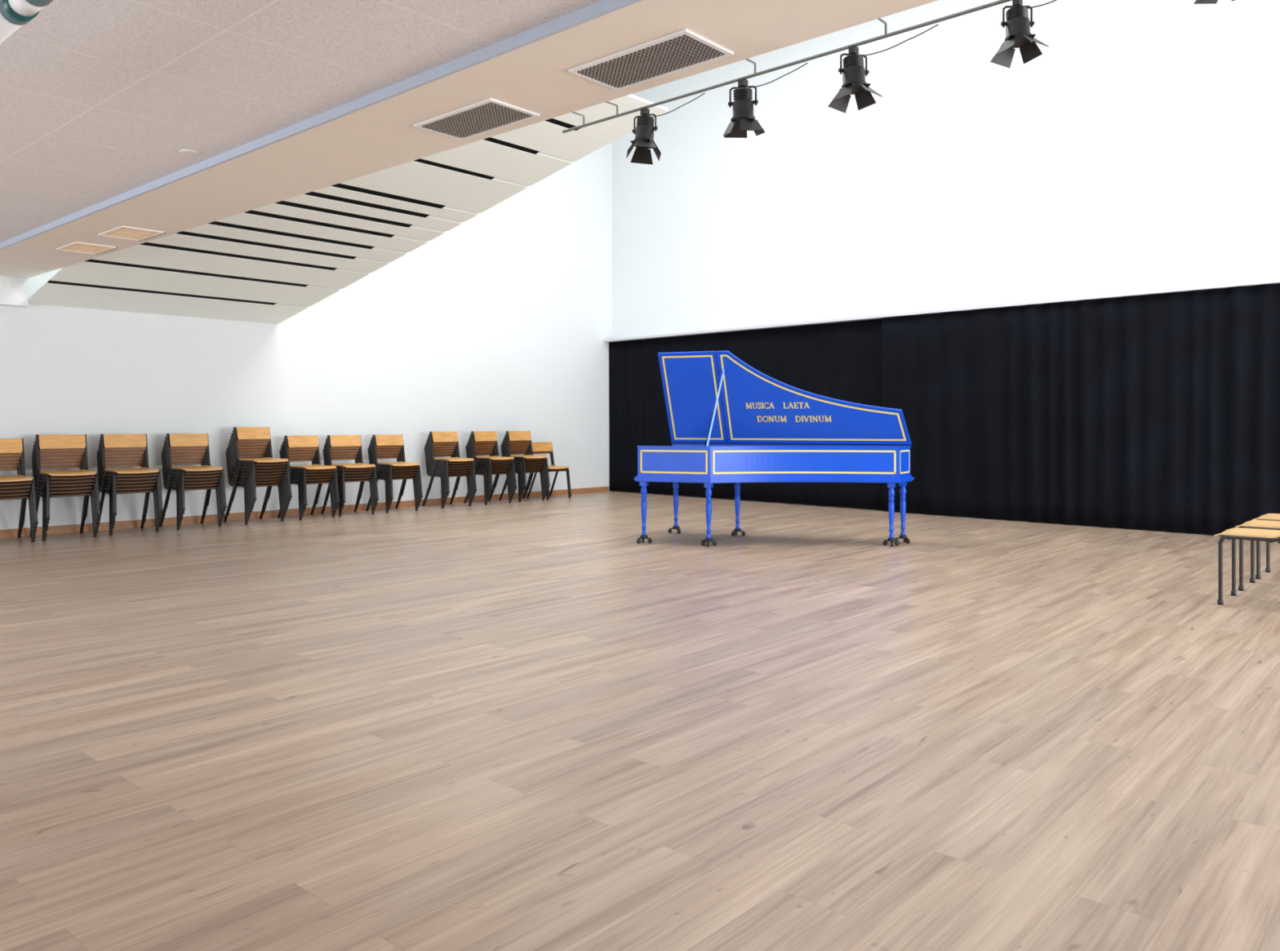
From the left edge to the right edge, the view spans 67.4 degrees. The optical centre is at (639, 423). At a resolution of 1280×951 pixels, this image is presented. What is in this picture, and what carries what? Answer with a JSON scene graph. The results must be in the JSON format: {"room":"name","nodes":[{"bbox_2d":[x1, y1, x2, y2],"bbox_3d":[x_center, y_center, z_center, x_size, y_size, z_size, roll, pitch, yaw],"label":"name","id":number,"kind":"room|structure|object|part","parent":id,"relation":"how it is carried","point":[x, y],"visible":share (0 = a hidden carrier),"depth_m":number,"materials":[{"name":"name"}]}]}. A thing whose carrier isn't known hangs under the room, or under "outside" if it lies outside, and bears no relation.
{"room":"music room","nodes":[
{"label":"music room","id":0,"kind":"room"},
{"bbox_2d":[0,0,53,44],"bbox_3d":[-1.634,-1.423,2.774,3.720,0.243,0.096,0,0,41],"label":"lamp","id":1,"kind":"object","parent":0,"point":[14,14],"depth_m":3.07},
{"bbox_2d":[0,0,602,243],"bbox_3d":[-3.916,-1.612,1.153,15.400,0.135,8.550,0,0,41],"label":"ceiling","id":2,"kind":"structure","parent":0,"point":[100,100],"depth_m":4.22,"materials":[{"name":"paint"}]},
{"bbox_2d":[179,149,200,155],"bbox_3d":[-2.561,-1.541,5.457,0.110,0.008,0.110,0,0,41],"label":"smoke detector","id":3,"kind":"object","parent":2,"relation":"attached to","point":[188,152],"visible":1,"depth_m":5.44,"materials":[{"name":"plastic"}]},
{"bbox_2d":[0,0,642,249],"bbox_3d":[-1.093,-1.522,4.355,15.400,0.047,0.017,0,0,41],"label":"trim","id":4,"kind":"structure","parent":2,"relation":"attached to","point":[603,7],"depth_m":4.48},
{"bbox_2d":[0,142,612,529],"bbox_3d":[-6.444,-2.480,10.081,0.200,7.300,18.600,0,0,41],"label":"wall","id":5,"kind":"structure","parent":0,"point":[500,322],"depth_m":13.22,"materials":[{"name":"white paint"}]},
{"bbox_2d":[0,275,28,306],"bbox_3d":[-9.416,-1.355,6.468,0.120,0.290,9.250,0,0,41],"label":"beam","id":6,"kind":"structure","parent":5,"relation":"attached to","point":[14,291],"depth_m":9.80,"materials":[{"name":"white paint"}]},
{"bbox_2d":[0,486,608,537],"bbox_3d":[-6.529,1.127,9.822,0.015,0.085,18.100,0,0,41],"label":"baseboard","id":7,"kind":"structure","parent":5,"relation":"attached to","point":[6,533],"depth_m":11.79,"materials":[{"name":"brown wood"}]},
{"bbox_2d":[28,94,667,324],"bbox_3d":[-3.087,-1.915,8.914,6.380,1.330,2.790,0,0,41],"label":"ceiling","id":8,"kind":"structure","parent":0,"point":[271,263],"depth_m":9.28,"materials":[{"name":"white paint"}]},
{"bbox_2d":[562,0,1012,133],"bbox_3d":[1.816,-1.541,2.869,6.070,0.086,0.207,0,0,41],"label":"rail","id":9,"kind":"object","parent":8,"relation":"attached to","point":[886,35],"visible":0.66,"depth_m":4.01,"materials":[{"name":"metal"}]},
{"bbox_2d":[626,93,705,164],"bbox_3d":[0.084,-1.380,4.472,0.195,0.245,0.443,0,0,-38],"label":"spotlight","id":10,"kind":"object","parent":9,"relation":"hanging from","point":[643,140],"visible":1,"depth_m":4.55,"materials":[{"name":"black metal"}]},
{"bbox_2d":[722,62,808,137],"bbox_3d":[0.512,-1.381,4.133,0.180,0.249,0.427,0,0,-32],"label":"spotlight","id":11,"kind":"object","parent":9,"relation":"hanging from","point":[743,120],"visible":1,"depth_m":4.17,"materials":[{"name":"black metal"}]},
{"bbox_2d":[827,24,938,113],"bbox_3d":[0.935,-1.391,3.740,0.156,0.236,0.426,0,0,-39],"label":"spotlight","id":12,"kind":"object","parent":9,"relation":"hanging from","point":[854,73],"visible":1,"depth_m":3.82,"materials":[{"name":"black metal"}]},
{"bbox_2d":[990,0,1057,68],"bbox_3d":[1.392,-1.404,3.337,0.154,0.218,0.344,0,0,-37],"label":"spotlight","id":13,"kind":"object","parent":9,"relation":"hanging from","point":[1018,25],"visible":1,"depth_m":3.40,"materials":[{"name":"black metal"}]},
{"bbox_2d":[1193,0,1235,4],"bbox_3d":[1.881,-1.413,2.938,0.142,0.206,0.340,0,0,-31],"label":"spotlight","id":14,"kind":"object","parent":9,"relation":"hanging from","point":[1197,2],"visible":1,"depth_m":3.08,"materials":[{"name":"black metal"}]},
{"bbox_2d":[0,0,938,278],"bbox_3d":[-0.858,-1.590,4.622,15.400,0.180,0.700,0,0,41],"label":"ceiling soffit","id":15,"kind":"structure","parent":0,"point":[535,77],"depth_m":4.56,"materials":[{"name":"white paint"}]},
{"bbox_2d":[56,241,116,254],"bbox_3d":[-4.726,-1.494,8.188,0.480,0.012,0.314,0,0,41],"label":"ceiling vent grille","id":16,"kind":"object","parent":15,"relation":"in","point":[81,247],"depth_m":8.18,"materials":[{"name":"beige metal"}]},
{"bbox_2d":[97,226,165,241],"bbox_3d":[-4.006,-1.494,7.554,0.500,0.012,0.314,0,0,41],"label":"ceiling vent grille","id":17,"kind":"object","parent":15,"relation":"in","point":[122,232],"depth_m":7.55,"materials":[{"name":"beige metal"}]},
{"bbox_2d":[413,97,540,140],"bbox_3d":[-0.812,-1.496,4.735,0.600,0.009,0.310,0,0,41],"label":"ceiling vent grille","id":18,"kind":"object","parent":15,"relation":"in","point":[488,115],"depth_m":4.71,"materials":[{"name":"grey metal"}]},
{"bbox_2d":[568,29,733,91],"bbox_3d":[0.037,-1.496,3.973,0.640,0.009,0.310,0,0,41],"label":"ceiling vent grille","id":19,"kind":"object","parent":15,"relation":"in","point":[683,50],"depth_m":3.94,"materials":[{"name":"grey metal"}]},
{"bbox_2d":[0,490,1279,950],"bbox_3d":[-0.668,1.220,4.988,15.600,0.100,18.600,0,0,41],"label":"floor","id":20,"kind":"structure","parent":0,"point":[530,724],"depth_m":3.59,"materials":[{"name":"brown wood"}]},
{"bbox_2d":[0,438,38,542],"bbox_3d":[-6.309,0.659,9.466,0.626,1.023,0.513,0,0,41],"label":"stacked chairs","id":21,"kind":"object","parent":20,"relation":"on","point":[20,486],"visible":1,"depth_m":9.52,"materials":[{"name":"brown wood"}]},
{"bbox_2d":[29,434,101,540],"bbox_3d":[-5.925,0.641,9.887,0.636,1.059,0.507,0,0,45],"label":"stacked chairs","id":22,"kind":"object","parent":20,"relation":"on","point":[50,451],"visible":0.96,"depth_m":9.86,"materials":[{"name":"brown wood"}]},
{"bbox_2d":[96,433,163,535],"bbox_3d":[-5.515,0.641,10.351,0.639,1.059,0.505,0,0,45],"label":"stacked chairs","id":23,"kind":"object","parent":20,"relation":"on","point":[114,450],"visible":0.94,"depth_m":10.31,"materials":[{"name":"brown wood"}]},
{"bbox_2d":[159,433,226,529],"bbox_3d":[-5.063,0.641,10.864,0.641,1.059,0.505,0,0,41],"label":"stacked chairs","id":24,"kind":"object","parent":20,"relation":"on","point":[179,449],"visible":0.99,"depth_m":10.83,"materials":[{"name":"brown wood"}]},
{"bbox_2d":[223,426,292,524],"bbox_3d":[-4.547,0.605,11.415,0.681,1.131,0.505,0,0,38],"label":"stacked chairs","id":25,"kind":"object","parent":20,"relation":"on","point":[251,463],"visible":1,"depth_m":11.36,"materials":[{"name":"brown wood"}]},
{"bbox_2d":[277,435,339,519],"bbox_3d":[-4.125,0.659,11.945,0.614,1.023,0.506,0,0,38],"label":"stacked chairs","id":26,"kind":"object","parent":20,"relation":"on","point":[294,448],"visible":0.94,"depth_m":11.93,"materials":[{"name":"brown wood"}]},
{"bbox_2d":[320,435,378,516],"bbox_3d":[-3.744,0.659,12.377,0.505,1.023,0.615,0,0,-44],"label":"stacked chairs","id":27,"kind":"object","parent":20,"relation":"on","point":[336,447],"visible":0.88,"depth_m":12.36,"materials":[{"name":"brown wood"}]},
{"bbox_2d":[365,434,422,512],"bbox_3d":[-3.297,0.659,12.882,0.618,1.023,0.507,0,0,41],"label":"stacked chairs","id":28,"kind":"object","parent":20,"relation":"on","point":[392,446],"visible":0.95,"depth_m":12.86,"materials":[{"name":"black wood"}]},
{"bbox_2d":[422,431,476,508],"bbox_3d":[-2.691,0.641,13.555,0.655,1.059,0.524,0,0,41],"label":"stacked chairs","id":29,"kind":"object","parent":20,"relation":"on","point":[438,444],"visible":1,"depth_m":13.52,"materials":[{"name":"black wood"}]},
{"bbox_2d":[463,431,516,505],"bbox_3d":[-2.201,0.641,14.113,0.640,1.059,0.511,0,0,41],"label":"stacked chairs","id":30,"kind":"object","parent":20,"relation":"on","point":[479,442],"visible":0.94,"depth_m":14.08,"materials":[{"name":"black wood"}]},
{"bbox_2d":[498,431,550,502],"bbox_3d":[-1.759,0.641,14.611,0.654,1.059,0.524,0,0,41],"label":"stacked chairs","id":31,"kind":"object","parent":20,"relation":"on","point":[514,442],"visible":0.91,"depth_m":14.58,"materials":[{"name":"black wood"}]},
{"bbox_2d":[526,441,571,499],"bbox_3d":[-1.427,0.731,15.070,0.537,0.879,0.510,0,0,41],"label":"chair","id":32,"kind":"object","parent":20,"relation":"on","point":[537,447],"visible":0.72,"depth_m":15.09,"materials":[{"name":"wood"}]},
{"bbox_2d":[634,351,914,546],"bbox_3d":[1.321,0.217,9.405,2.542,1.905,1.096,0,0,21],"label":"harpsichord","id":33,"kind":"object","parent":20,"relation":"on","point":[758,407],"visible":1,"depth_m":9.54,"materials":[{"name":"blue paint"}]},
{"bbox_3d":[1.429,-0.265,9.686,2.495,0.942,0.453,0,0,21],"label":"lid","id":34,"kind":"part","parent":33,"relation":"part of","materials":[{"name":"blue paint"}]},
{"bbox_2d":[1213,527,1279,604],"bbox_3d":[4.040,0.749,6.237,0.462,0.842,0.470,0,0,41],"label":"chair","id":35,"kind":"object","parent":20,"relation":"on","point":[1235,533],"visible":1,"depth_m":6.19,"materials":[{"name":"beige wood"}]},
{"bbox_2d":[1235,520,1279,591],"bbox_3d":[4.503,0.749,6.762,0.462,0.842,0.470,0,0,41],"label":"chair","id":36,"kind":"object","parent":20,"relation":"on","point":[1255,524],"visible":0.94,"depth_m":6.72,"materials":[{"name":"beige wood"}]},
{"bbox_2d":[1252,513,1279,579],"bbox_3d":[4.946,0.749,7.264,0.462,0.842,0.470,0,0,41],"label":"chair","id":37,"kind":"object","parent":20,"relation":"on","point":[1268,517],"visible":0.85,"depth_m":7.23,"materials":[{"name":"beige wood"}]},
{"bbox_2d":[612,0,1279,510],"bbox_3d":[5.072,-2.480,11.348,15.442,7.300,0.250,0,0,45],"label":"wall","id":38,"kind":"structure","parent":0,"point":[1140,151],"depth_m":12.13,"materials":[{"name":"white paint"}]},
{"bbox_2d":[604,278,1279,342],"bbox_3d":[4.777,-1.427,11.308,15.030,0.037,0.235,0,0,45],"label":"rail","id":39,"kind":"object","parent":38,"relation":"attached to","point":[1269,281],"visible":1,"depth_m":11.95,"materials":[{"name":"metal"}]},
{"bbox_2d":[608,319,881,510],"bbox_3d":[1.418,-0.123,14.675,5.491,2.563,0.041,0,0,45],"label":"curtain","id":40,"kind":"object","parent":39,"relation":"hanging from","point":[840,361],"visible":0.59,"depth_m":14.18,"materials":[{"name":"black fabric"}]},
{"bbox_2d":[881,283,1279,535],"bbox_3d":[6.600,-0.124,9.402,9.544,2.565,0.182,0,0,45],"label":"curtain","id":41,"kind":"object","parent":39,"relation":"hanging from","point":[1154,411],"visible":0.96,"depth_m":10.85,"materials":[{"name":"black fabric"}]}
]}

